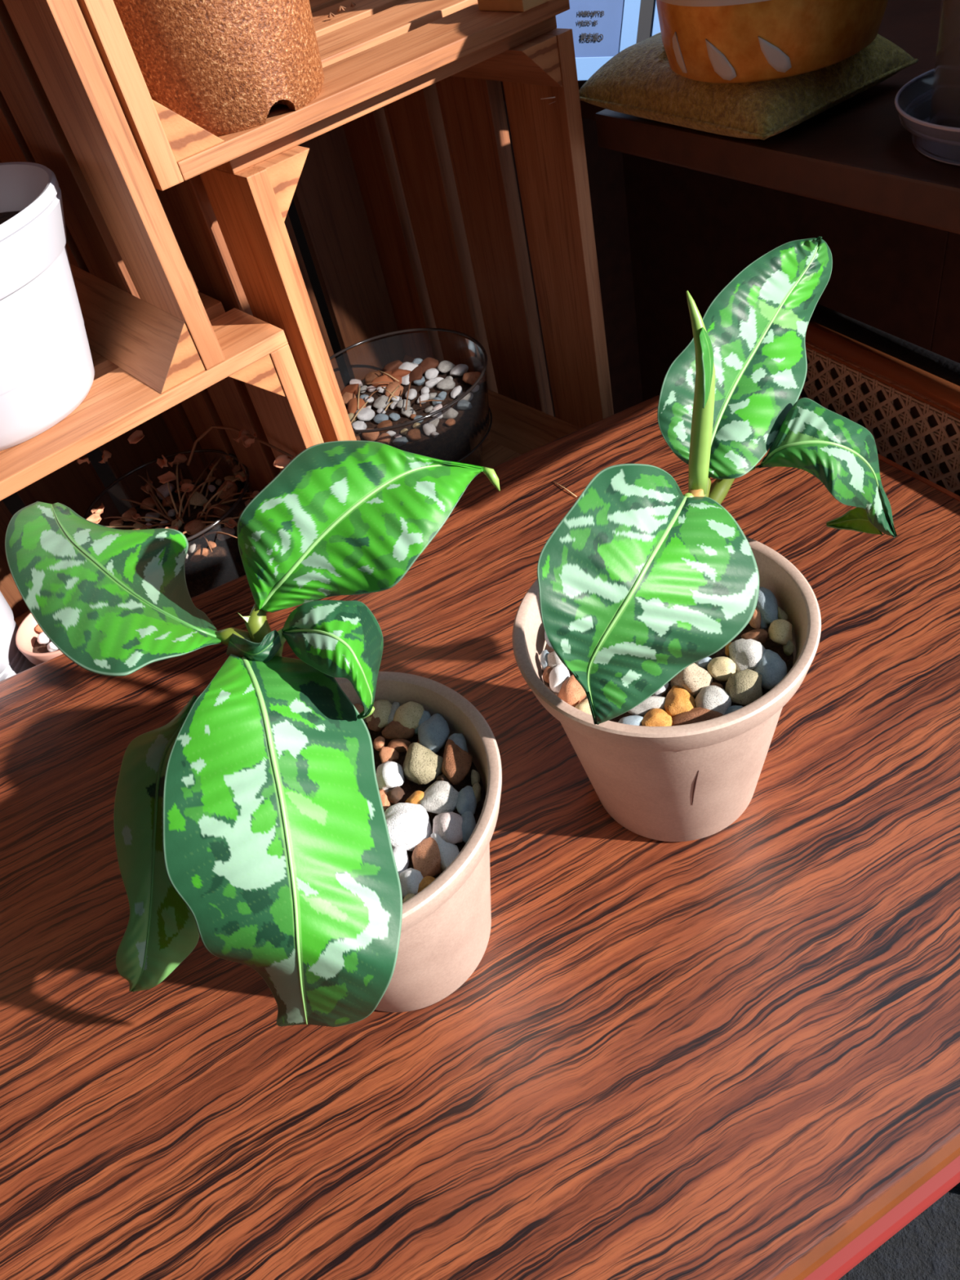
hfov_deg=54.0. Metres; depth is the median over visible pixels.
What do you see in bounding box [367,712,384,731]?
pebble
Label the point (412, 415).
gravel stone
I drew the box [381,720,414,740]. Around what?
pebble
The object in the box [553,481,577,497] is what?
straw
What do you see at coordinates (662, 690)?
pebble
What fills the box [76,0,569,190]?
wooden crate
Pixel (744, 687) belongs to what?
pebble
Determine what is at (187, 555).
gravel stone
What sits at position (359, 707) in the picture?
pebble
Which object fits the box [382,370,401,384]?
chip
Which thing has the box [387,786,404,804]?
pebble
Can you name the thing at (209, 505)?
gravel stone
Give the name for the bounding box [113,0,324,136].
pot
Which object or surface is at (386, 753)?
pebble
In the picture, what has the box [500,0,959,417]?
base cabinet
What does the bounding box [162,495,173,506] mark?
gravel stone
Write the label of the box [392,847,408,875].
pebble
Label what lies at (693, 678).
pebble
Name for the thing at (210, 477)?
gravel stone
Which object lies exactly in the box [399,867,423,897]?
pebble
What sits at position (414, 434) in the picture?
gravel stone
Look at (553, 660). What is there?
pebble
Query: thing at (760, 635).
pebble
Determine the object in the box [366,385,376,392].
gravel stone
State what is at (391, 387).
gravel stone
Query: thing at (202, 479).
gravel stone
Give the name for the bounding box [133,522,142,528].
gravel stone
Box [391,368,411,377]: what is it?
chip
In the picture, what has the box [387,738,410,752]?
pebble
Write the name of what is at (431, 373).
gravel stone
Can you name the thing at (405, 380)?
gravel stone
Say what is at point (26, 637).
plastic pot
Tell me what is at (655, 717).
pebble
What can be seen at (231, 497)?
gravel stone
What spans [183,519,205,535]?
gravel stone
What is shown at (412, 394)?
gravel stone
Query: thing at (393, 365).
chip
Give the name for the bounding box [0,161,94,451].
plastic pot
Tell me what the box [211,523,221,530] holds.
gravel stone
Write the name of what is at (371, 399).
gravel stone
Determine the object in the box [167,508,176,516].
gravel stone
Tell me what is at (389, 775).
pebble
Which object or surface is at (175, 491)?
gravel stone
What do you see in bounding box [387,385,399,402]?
straw
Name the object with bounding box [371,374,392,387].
chip
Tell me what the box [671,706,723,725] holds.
pebble
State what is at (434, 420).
gravel stone
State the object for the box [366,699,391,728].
pebble
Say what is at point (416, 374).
chip
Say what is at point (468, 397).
gravel stone
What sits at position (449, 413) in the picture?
gravel stone
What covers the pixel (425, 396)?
gravel stone
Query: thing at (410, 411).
gravel stone
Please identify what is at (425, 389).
gravel stone
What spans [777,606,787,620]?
pebble
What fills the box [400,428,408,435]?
gravel stone
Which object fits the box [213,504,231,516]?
gravel stone
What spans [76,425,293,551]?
plant
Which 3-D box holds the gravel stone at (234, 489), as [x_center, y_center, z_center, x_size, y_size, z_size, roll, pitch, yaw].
[-0.175,-0.104,0.657,0.012,0.009,0.016,-1,45,15]
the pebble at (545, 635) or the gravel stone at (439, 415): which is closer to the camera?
the pebble at (545, 635)
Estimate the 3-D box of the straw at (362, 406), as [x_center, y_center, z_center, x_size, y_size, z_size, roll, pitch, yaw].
[-0.089,-0.168,0.694,0.001,0.007,0.021,24,56,34]
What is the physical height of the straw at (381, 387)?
0.003 m
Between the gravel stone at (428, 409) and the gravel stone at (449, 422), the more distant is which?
the gravel stone at (428, 409)
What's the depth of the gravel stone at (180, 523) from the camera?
0.63 m
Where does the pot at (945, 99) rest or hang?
on the saucer
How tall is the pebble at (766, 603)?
0.010 m
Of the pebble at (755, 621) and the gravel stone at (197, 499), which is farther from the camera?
the gravel stone at (197, 499)
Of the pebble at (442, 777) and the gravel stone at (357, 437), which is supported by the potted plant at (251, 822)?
the pebble at (442, 777)
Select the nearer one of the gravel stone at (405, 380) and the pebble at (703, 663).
the pebble at (703, 663)
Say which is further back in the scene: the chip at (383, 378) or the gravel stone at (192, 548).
the chip at (383, 378)
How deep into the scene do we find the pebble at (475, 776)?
0.32 m
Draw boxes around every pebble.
[35,624,43,632]
[37,631,50,644]
[47,641,58,652]
[353,703,364,719]
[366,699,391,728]
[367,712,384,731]
[373,736,385,751]
[376,760,404,793]
[378,746,399,763]
[378,789,390,811]
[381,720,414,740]
[384,802,431,851]
[387,701,399,724]
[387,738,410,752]
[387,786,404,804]
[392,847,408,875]
[393,701,424,729]
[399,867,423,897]
[402,742,443,784]
[402,893,415,902]
[404,790,424,804]
[411,836,441,877]
[414,710,431,734]
[417,713,449,753]
[417,875,435,893]
[419,780,458,813]
[430,832,459,871]
[432,811,462,844]
[436,773,452,785]
[441,739,472,785]
[448,733,467,752]
[456,785,476,814]
[460,811,475,843]
[471,769,479,785]
[472,782,480,804]
[540,649,549,669]
[542,666,551,683]
[544,631,553,648]
[547,651,567,669]
[549,664,569,693]
[557,675,586,706]
[574,698,591,715]
[617,715,643,725]
[627,696,666,715]
[641,708,671,726]
[652,682,668,696]
[664,685,695,716]
[670,662,712,697]
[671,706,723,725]
[694,685,731,715]
[695,656,711,669]
[706,656,736,681]
[711,682,723,688]
[724,641,731,656]
[724,668,762,705]
[724,705,742,715]
[728,638,764,671]
[741,628,768,643]
[748,607,760,629]
[753,648,786,689]
[755,586,777,630]
[768,618,792,644]
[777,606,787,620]
[782,640,795,656]
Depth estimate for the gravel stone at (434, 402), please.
0.70 m
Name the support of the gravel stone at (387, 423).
on the glass bowl at (461, 442)
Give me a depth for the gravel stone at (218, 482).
0.67 m
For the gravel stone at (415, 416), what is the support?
on the glass bowl at (461, 442)
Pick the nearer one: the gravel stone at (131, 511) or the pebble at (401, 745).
the pebble at (401, 745)
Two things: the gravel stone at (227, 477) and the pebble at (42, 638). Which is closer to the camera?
the pebble at (42, 638)
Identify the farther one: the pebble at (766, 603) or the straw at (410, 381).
the straw at (410, 381)
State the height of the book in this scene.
0.198 m
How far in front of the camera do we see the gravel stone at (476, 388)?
0.70 m
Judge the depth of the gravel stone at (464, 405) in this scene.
0.68 m
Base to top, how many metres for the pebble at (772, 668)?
0.010 m
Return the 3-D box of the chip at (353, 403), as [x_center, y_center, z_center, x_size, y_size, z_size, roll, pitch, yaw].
[-0.093,-0.176,0.711,0.015,0.010,0.016,-6,44,9]
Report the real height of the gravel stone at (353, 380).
0.008 m
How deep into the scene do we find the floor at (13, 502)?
1.61 m
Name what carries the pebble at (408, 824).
on the potted plant at (251, 822)
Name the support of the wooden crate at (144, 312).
on the wooden crate at (259, 388)
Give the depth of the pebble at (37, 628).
0.59 m
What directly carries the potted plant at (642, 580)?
on the wooden table
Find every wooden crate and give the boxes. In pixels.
[0,0,226,393]
[0,291,324,626]
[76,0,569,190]
[155,15,613,467]
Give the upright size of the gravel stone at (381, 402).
0.009 m
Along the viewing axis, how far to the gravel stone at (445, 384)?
0.71 m
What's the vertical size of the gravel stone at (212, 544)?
0.004 m
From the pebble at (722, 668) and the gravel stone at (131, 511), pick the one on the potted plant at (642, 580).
the pebble at (722, 668)
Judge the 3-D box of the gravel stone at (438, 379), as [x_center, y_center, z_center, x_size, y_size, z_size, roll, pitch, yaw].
[-0.032,-0.199,0.722,0.007,0.005,0.006,8,48,23]
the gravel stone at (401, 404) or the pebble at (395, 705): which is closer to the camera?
the pebble at (395, 705)
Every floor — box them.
[1,374,351,515]
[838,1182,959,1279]
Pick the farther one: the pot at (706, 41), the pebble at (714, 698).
the pot at (706, 41)
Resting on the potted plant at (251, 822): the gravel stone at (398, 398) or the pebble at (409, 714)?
the pebble at (409, 714)
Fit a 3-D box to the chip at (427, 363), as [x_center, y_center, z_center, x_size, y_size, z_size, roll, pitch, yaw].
[-0.041,-0.214,0.736,0.018,0.010,0.012,-15,43,1]
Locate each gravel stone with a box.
[109,520,123,525]
[121,507,136,521]
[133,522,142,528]
[140,497,158,510]
[145,512,159,521]
[155,482,174,499]
[158,520,168,527]
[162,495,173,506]
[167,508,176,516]
[171,518,182,529]
[172,502,180,509]
[174,488,183,493]
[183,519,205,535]
[185,553,188,563]
[186,485,200,495]
[187,543,196,553]
[188,491,208,506]
[190,547,208,562]
[197,477,204,484]
[203,502,211,508]
[205,476,215,482]
[207,540,216,549]
[208,484,215,492]
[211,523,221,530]
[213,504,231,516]
[215,479,222,485]
[216,480,238,499]
[216,527,235,540]
[223,496,234,505]
[223,517,231,527]
[224,475,235,482]
[244,498,251,506]
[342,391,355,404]
[347,413,357,422]
[349,378,363,387]
[351,420,367,433]
[355,407,374,421]
[355,435,360,440]
[359,394,368,399]
[360,385,367,393]
[361,428,379,441]
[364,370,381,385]
[364,395,373,403]
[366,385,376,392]
[373,395,390,408]
[373,413,388,423]
[376,386,386,393]
[376,419,392,433]
[376,432,391,444]
[377,408,386,413]
[384,381,404,401]
[386,430,395,436]
[388,412,399,421]
[390,401,398,408]
[391,395,401,401]
[392,436,408,446]
[394,433,401,438]
[396,399,410,408]
[398,361,417,371]
[400,405,416,417]
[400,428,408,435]
[401,373,409,385]
[404,388,417,399]
[405,428,421,441]
[410,413,416,419]
[412,358,422,364]
[412,422,421,428]
[413,376,425,385]
[413,415,423,422]
[417,392,429,404]
[421,386,429,394]
[422,422,435,435]
[424,368,439,379]
[424,405,433,413]
[425,378,438,388]
[427,417,439,427]
[428,392,436,399]
[429,409,442,418]
[431,396,441,406]
[431,431,439,437]
[432,404,442,409]
[434,377,443,382]
[435,377,455,391]
[437,360,455,373]
[437,391,446,399]
[442,407,457,418]
[444,417,455,426]
[449,364,468,376]
[450,385,462,398]
[457,391,473,401]
[457,399,472,410]
[462,371,485,385]
[471,384,479,392]
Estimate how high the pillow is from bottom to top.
0.035 m
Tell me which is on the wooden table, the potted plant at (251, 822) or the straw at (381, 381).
the potted plant at (251, 822)
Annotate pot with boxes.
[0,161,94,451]
[0,591,35,680]
[15,612,62,665]
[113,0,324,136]
[656,0,888,83]
[929,0,959,128]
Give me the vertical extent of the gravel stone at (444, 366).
0.009 m
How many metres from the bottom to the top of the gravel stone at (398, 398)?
0.005 m
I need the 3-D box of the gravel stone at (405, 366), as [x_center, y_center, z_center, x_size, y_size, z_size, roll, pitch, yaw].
[-0.056,-0.212,0.741,0.018,0.011,0.013,-22,44,-8]
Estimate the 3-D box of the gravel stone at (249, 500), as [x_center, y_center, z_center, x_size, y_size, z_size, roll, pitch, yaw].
[-0.157,-0.093,0.641,0.006,0.004,0.006,-10,44,6]
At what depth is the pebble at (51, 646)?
0.58 m
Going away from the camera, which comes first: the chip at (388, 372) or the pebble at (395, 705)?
the pebble at (395, 705)
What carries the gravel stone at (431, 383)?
in the glass bowl at (461, 442)
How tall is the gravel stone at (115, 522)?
0.005 m
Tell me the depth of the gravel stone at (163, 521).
0.64 m
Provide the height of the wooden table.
0.450 m
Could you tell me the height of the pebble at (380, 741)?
0.004 m
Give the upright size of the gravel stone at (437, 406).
0.004 m
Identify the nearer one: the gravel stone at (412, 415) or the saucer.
the saucer
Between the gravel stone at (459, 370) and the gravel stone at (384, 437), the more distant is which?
the gravel stone at (459, 370)
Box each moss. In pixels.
[327,12,334,17]
[337,5,346,12]
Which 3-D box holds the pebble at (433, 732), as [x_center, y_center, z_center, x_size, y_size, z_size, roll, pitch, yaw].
[-0.017,0.034,0.338,0.012,0.010,0.017,6,47,21]
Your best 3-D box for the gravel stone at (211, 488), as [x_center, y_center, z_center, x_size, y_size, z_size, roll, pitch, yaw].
[-0.189,-0.107,0.664,0.005,0.004,0.007,-32,46,-17]
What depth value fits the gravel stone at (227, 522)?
0.63 m
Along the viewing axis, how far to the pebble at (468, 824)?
0.30 m
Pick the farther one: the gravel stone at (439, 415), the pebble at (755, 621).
the gravel stone at (439, 415)
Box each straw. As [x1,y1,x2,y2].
[351,401,368,423]
[357,386,360,408]
[366,381,398,384]
[377,369,399,382]
[381,386,396,399]
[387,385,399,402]
[404,381,411,410]
[418,399,443,402]
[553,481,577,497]
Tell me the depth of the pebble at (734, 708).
0.32 m
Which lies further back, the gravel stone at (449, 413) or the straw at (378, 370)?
the straw at (378, 370)
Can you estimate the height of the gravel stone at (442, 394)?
0.006 m
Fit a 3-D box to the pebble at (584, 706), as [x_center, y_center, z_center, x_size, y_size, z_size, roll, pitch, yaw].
[0.037,0.025,0.333,0.008,0.007,0.008,18,53,30]
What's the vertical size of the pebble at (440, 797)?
0.009 m
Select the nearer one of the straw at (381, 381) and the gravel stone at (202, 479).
the gravel stone at (202, 479)
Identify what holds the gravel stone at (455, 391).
on the glass bowl at (461, 442)
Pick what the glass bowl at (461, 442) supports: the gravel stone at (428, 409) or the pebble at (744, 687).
the gravel stone at (428, 409)
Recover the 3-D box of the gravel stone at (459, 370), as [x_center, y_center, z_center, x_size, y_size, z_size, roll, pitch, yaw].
[-0.017,-0.207,0.725,0.015,0.010,0.012,-38,48,-22]
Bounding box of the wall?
[287,197,349,377]
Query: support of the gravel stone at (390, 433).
on the glass bowl at (461, 442)
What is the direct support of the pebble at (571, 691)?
on the potted plant at (642, 580)
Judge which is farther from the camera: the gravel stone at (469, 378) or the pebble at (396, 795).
the gravel stone at (469, 378)
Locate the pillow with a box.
[540,31,918,139]
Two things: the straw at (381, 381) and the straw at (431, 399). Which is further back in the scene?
the straw at (381, 381)
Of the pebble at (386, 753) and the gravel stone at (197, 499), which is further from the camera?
the gravel stone at (197, 499)
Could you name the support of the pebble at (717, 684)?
on the potted plant at (642, 580)
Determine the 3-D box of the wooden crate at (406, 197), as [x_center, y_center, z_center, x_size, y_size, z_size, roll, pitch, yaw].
[-0.085,-0.234,0.661,0.216,0.304,0.259,-37,48,-22]
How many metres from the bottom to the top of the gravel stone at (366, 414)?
0.008 m
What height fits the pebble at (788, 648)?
0.005 m
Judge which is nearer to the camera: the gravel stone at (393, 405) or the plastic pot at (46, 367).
the plastic pot at (46, 367)
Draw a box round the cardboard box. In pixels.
[477,0,549,11]
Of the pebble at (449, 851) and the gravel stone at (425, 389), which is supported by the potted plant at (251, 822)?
the pebble at (449, 851)
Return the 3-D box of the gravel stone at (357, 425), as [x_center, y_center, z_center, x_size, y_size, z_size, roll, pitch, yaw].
[-0.089,-0.156,0.694,0.010,0.008,0.010,0,45,16]
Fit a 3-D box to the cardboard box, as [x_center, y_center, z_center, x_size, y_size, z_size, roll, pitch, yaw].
[0.017,-0.352,0.503,0.021,0.022,0.037,-37,48,-22]
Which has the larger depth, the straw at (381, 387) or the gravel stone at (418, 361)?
the gravel stone at (418, 361)
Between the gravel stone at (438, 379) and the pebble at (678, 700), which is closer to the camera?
the pebble at (678, 700)
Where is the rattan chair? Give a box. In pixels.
[797,303,959,496]
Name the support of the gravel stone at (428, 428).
on the glass bowl at (461, 442)
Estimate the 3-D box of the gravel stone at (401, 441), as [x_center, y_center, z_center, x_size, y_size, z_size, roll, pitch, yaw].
[-0.057,-0.141,0.669,0.011,0.006,0.009,-15,43,0]
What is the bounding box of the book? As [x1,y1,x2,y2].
[635,0,660,43]
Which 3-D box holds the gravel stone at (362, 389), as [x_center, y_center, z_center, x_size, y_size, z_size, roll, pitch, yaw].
[-0.091,-0.195,0.735,0.007,0.004,0.007,26,57,35]
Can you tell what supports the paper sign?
on the base cabinet
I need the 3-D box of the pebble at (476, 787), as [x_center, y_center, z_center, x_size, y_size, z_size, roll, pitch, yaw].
[-0.002,0.052,0.317,0.003,0.004,0.008,0,45,15]
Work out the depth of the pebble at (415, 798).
0.32 m
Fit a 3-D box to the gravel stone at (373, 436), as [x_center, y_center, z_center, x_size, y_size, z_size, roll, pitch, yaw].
[-0.078,-0.148,0.681,0.016,0.008,0.009,27,57,35]
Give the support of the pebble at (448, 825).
on the potted plant at (251, 822)
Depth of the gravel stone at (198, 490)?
0.66 m
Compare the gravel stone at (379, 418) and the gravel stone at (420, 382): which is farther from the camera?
the gravel stone at (420, 382)
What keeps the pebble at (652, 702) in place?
on the potted plant at (642, 580)
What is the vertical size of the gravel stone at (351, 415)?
0.007 m
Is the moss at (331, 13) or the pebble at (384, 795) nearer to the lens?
the pebble at (384, 795)
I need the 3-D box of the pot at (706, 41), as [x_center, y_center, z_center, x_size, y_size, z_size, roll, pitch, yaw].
[0.139,-0.331,0.449,0.113,0.090,0.113,-6,44,10]
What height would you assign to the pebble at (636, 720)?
0.006 m
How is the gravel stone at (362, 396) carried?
on the glass bowl at (461, 442)
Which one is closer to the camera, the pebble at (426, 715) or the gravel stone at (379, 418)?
the pebble at (426, 715)
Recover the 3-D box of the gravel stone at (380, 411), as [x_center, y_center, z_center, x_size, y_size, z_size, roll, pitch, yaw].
[-0.074,-0.171,0.705,0.008,0.005,0.005,27,58,36]
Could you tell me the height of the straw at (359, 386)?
0.009 m
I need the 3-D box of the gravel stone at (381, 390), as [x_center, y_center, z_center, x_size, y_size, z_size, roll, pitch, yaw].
[-0.075,-0.193,0.728,0.010,0.006,0.008,9,49,24]
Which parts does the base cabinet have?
shelf, panel, shelf, panel, panel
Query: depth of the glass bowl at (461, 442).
0.69 m
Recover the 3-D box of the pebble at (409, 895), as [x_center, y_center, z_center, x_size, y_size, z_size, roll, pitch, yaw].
[-0.021,0.082,0.291,0.006,0.007,0.007,14,50,27]
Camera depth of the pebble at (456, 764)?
0.32 m
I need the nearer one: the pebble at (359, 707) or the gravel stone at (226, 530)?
the pebble at (359, 707)
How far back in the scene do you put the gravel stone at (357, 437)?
0.68 m
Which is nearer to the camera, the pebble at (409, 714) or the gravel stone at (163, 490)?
the pebble at (409, 714)
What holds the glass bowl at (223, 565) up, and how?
in the wooden crate at (259, 388)
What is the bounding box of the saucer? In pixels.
[894,68,959,165]
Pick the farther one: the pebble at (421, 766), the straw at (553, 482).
the straw at (553, 482)
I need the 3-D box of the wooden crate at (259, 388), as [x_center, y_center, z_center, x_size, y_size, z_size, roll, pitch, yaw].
[-0.291,-0.043,0.584,0.343,0.222,0.259,-37,48,-22]
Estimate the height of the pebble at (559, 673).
0.008 m
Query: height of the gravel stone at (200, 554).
0.007 m
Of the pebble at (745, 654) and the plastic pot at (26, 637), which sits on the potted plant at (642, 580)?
the pebble at (745, 654)
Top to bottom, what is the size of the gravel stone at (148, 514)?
0.008 m
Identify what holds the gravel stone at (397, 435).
in the glass bowl at (461, 442)
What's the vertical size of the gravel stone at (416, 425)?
0.006 m
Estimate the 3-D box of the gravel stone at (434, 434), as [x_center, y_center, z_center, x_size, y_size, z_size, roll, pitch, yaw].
[-0.032,-0.145,0.668,0.005,0.005,0.007,-36,47,-21]
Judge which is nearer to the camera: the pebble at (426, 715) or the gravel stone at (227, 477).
the pebble at (426, 715)
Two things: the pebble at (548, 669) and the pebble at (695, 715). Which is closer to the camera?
the pebble at (695, 715)
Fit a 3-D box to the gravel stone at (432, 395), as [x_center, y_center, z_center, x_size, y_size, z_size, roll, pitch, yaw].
[-0.035,-0.183,0.708,0.007,0.004,0.005,-5,44,11]
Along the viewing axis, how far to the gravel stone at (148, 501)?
0.66 m
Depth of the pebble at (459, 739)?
0.33 m
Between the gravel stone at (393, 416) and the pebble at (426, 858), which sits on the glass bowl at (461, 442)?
the gravel stone at (393, 416)
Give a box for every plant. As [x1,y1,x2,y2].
[4,440,502,1026]
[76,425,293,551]
[512,235,897,841]
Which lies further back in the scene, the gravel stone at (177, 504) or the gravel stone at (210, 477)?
the gravel stone at (210, 477)
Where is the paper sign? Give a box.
[555,0,640,80]
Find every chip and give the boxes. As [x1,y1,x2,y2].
[341,383,359,395]
[347,397,365,413]
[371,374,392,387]
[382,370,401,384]
[383,360,402,371]
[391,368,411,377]
[408,365,422,383]
[418,356,439,373]
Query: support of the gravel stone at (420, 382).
in the glass bowl at (461, 442)
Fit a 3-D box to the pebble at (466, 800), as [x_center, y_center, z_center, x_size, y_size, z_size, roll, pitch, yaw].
[-0.004,0.054,0.315,0.007,0.007,0.013,-3,45,12]
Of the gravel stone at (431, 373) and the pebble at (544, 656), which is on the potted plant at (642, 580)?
the pebble at (544, 656)
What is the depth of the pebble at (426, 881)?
0.29 m
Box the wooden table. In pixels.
[0,394,959,1279]
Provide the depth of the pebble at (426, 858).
0.30 m
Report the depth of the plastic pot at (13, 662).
0.58 m
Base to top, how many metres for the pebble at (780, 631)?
0.008 m
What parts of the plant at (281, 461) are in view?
dry stem, dry stem, dry stem, dry stem, dry stem, dry stem, dry stem, dry stem, dry stem, dry stem, dry stem, dry stem, dry stem, dry stem, dry stem, dry stem, dry stem, dry stem, dry stem, dry stem, dry stem, dry stem, dry stem, dry stem, dry stem, dry stem, dry stem, dry stem, dry stem, dry stem, dry stem, dry stem, dry stem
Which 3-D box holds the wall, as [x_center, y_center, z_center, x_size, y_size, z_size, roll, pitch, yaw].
[-0.399,-1.463,0.825,6.000,2.650,0.080,-15,43,0]
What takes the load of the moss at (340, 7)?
in the wooden crate at (370, 48)
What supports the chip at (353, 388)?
in the glass bowl at (461, 442)
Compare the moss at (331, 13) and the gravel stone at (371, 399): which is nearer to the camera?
the moss at (331, 13)
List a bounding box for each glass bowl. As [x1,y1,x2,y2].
[83,448,253,598]
[328,328,492,466]

